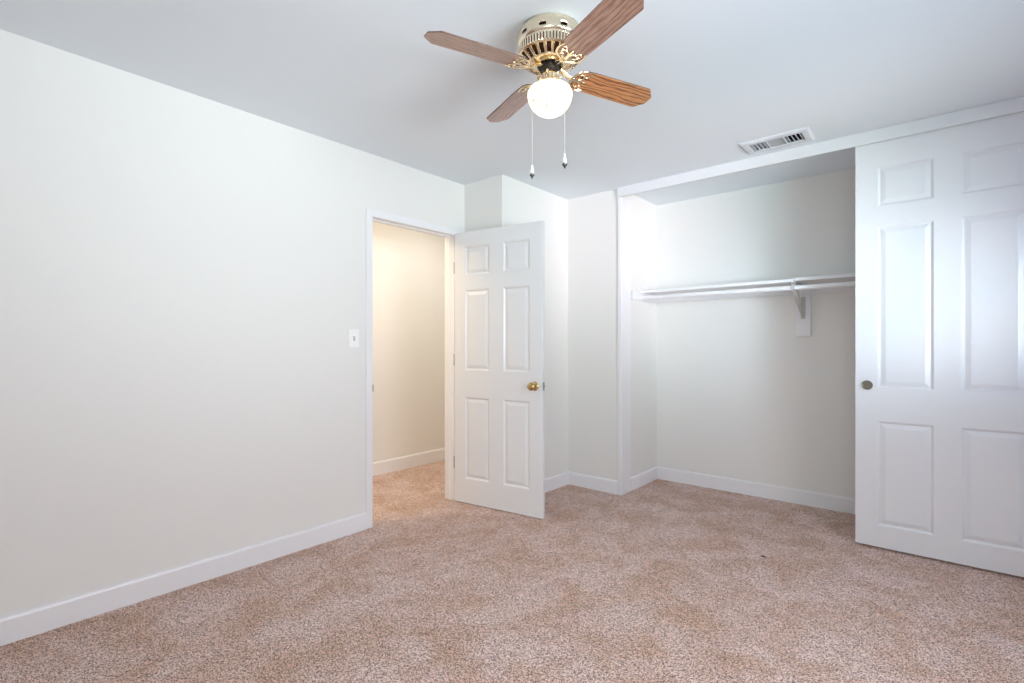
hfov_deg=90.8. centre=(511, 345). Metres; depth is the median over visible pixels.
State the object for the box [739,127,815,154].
ceiling vent
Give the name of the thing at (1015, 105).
fascia
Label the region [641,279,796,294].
closet shelf
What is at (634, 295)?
cleat
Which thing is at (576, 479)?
baseboard
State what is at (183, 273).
wall
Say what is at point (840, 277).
closet shelf
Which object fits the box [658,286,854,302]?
cleat
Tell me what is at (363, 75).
ceiling
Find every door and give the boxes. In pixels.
[454,221,544,518]
[855,112,1023,576]
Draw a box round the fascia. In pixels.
[617,96,1023,196]
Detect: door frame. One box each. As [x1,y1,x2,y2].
[366,208,459,528]
[618,197,630,494]
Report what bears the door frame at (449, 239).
attached to the wall at (183, 273)
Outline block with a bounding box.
[796,294,810,335]
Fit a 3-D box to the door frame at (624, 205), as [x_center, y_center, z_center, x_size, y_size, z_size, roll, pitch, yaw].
[0.907,-0.001,4.072,0.032,2.370,0.162,0,0,40]
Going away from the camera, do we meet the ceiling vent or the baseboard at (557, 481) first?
the ceiling vent
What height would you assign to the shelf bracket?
0.248 m
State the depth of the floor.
2.29 m
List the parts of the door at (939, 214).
finger pull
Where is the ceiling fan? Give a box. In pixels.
[424,0,650,178]
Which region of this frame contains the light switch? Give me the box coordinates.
[349,329,358,347]
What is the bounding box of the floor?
[0,460,1023,682]
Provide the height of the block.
0.312 m
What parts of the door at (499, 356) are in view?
knob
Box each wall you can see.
[0,29,463,617]
[373,222,444,461]
[464,174,567,478]
[568,189,656,480]
[657,168,854,497]
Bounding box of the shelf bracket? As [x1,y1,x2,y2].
[791,282,804,318]
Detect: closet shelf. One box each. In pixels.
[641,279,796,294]
[794,273,854,284]
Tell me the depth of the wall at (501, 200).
4.15 m
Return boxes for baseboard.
[0,512,366,645]
[373,448,444,475]
[545,471,568,492]
[568,472,617,494]
[631,466,657,490]
[658,467,854,513]
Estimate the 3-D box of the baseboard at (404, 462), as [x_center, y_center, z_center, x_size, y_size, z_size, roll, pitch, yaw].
[-1.392,1.124,4.455,0.015,0.120,3.780,0,0,40]
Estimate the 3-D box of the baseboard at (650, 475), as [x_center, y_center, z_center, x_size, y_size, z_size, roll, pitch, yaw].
[1.135,1.131,4.323,0.015,0.107,0.515,0,0,40]
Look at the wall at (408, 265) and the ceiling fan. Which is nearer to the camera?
the ceiling fan
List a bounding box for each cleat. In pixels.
[631,291,657,302]
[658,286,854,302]
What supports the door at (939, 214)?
attached to the door track
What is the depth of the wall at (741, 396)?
3.96 m
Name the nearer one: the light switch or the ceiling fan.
the ceiling fan
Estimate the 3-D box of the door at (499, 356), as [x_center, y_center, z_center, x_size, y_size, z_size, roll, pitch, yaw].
[-0.107,0.162,3.658,0.785,2.033,0.169,0,0,33]
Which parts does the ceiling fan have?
blade, blade, motor, glass globe, pull chain, blade, blade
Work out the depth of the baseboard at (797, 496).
3.94 m
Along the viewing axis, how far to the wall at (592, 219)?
4.22 m
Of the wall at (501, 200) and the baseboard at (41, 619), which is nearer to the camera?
the baseboard at (41, 619)
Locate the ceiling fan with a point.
(550, 45)
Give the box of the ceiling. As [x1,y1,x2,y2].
[0,0,1023,205]
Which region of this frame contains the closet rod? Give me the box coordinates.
[639,281,854,300]

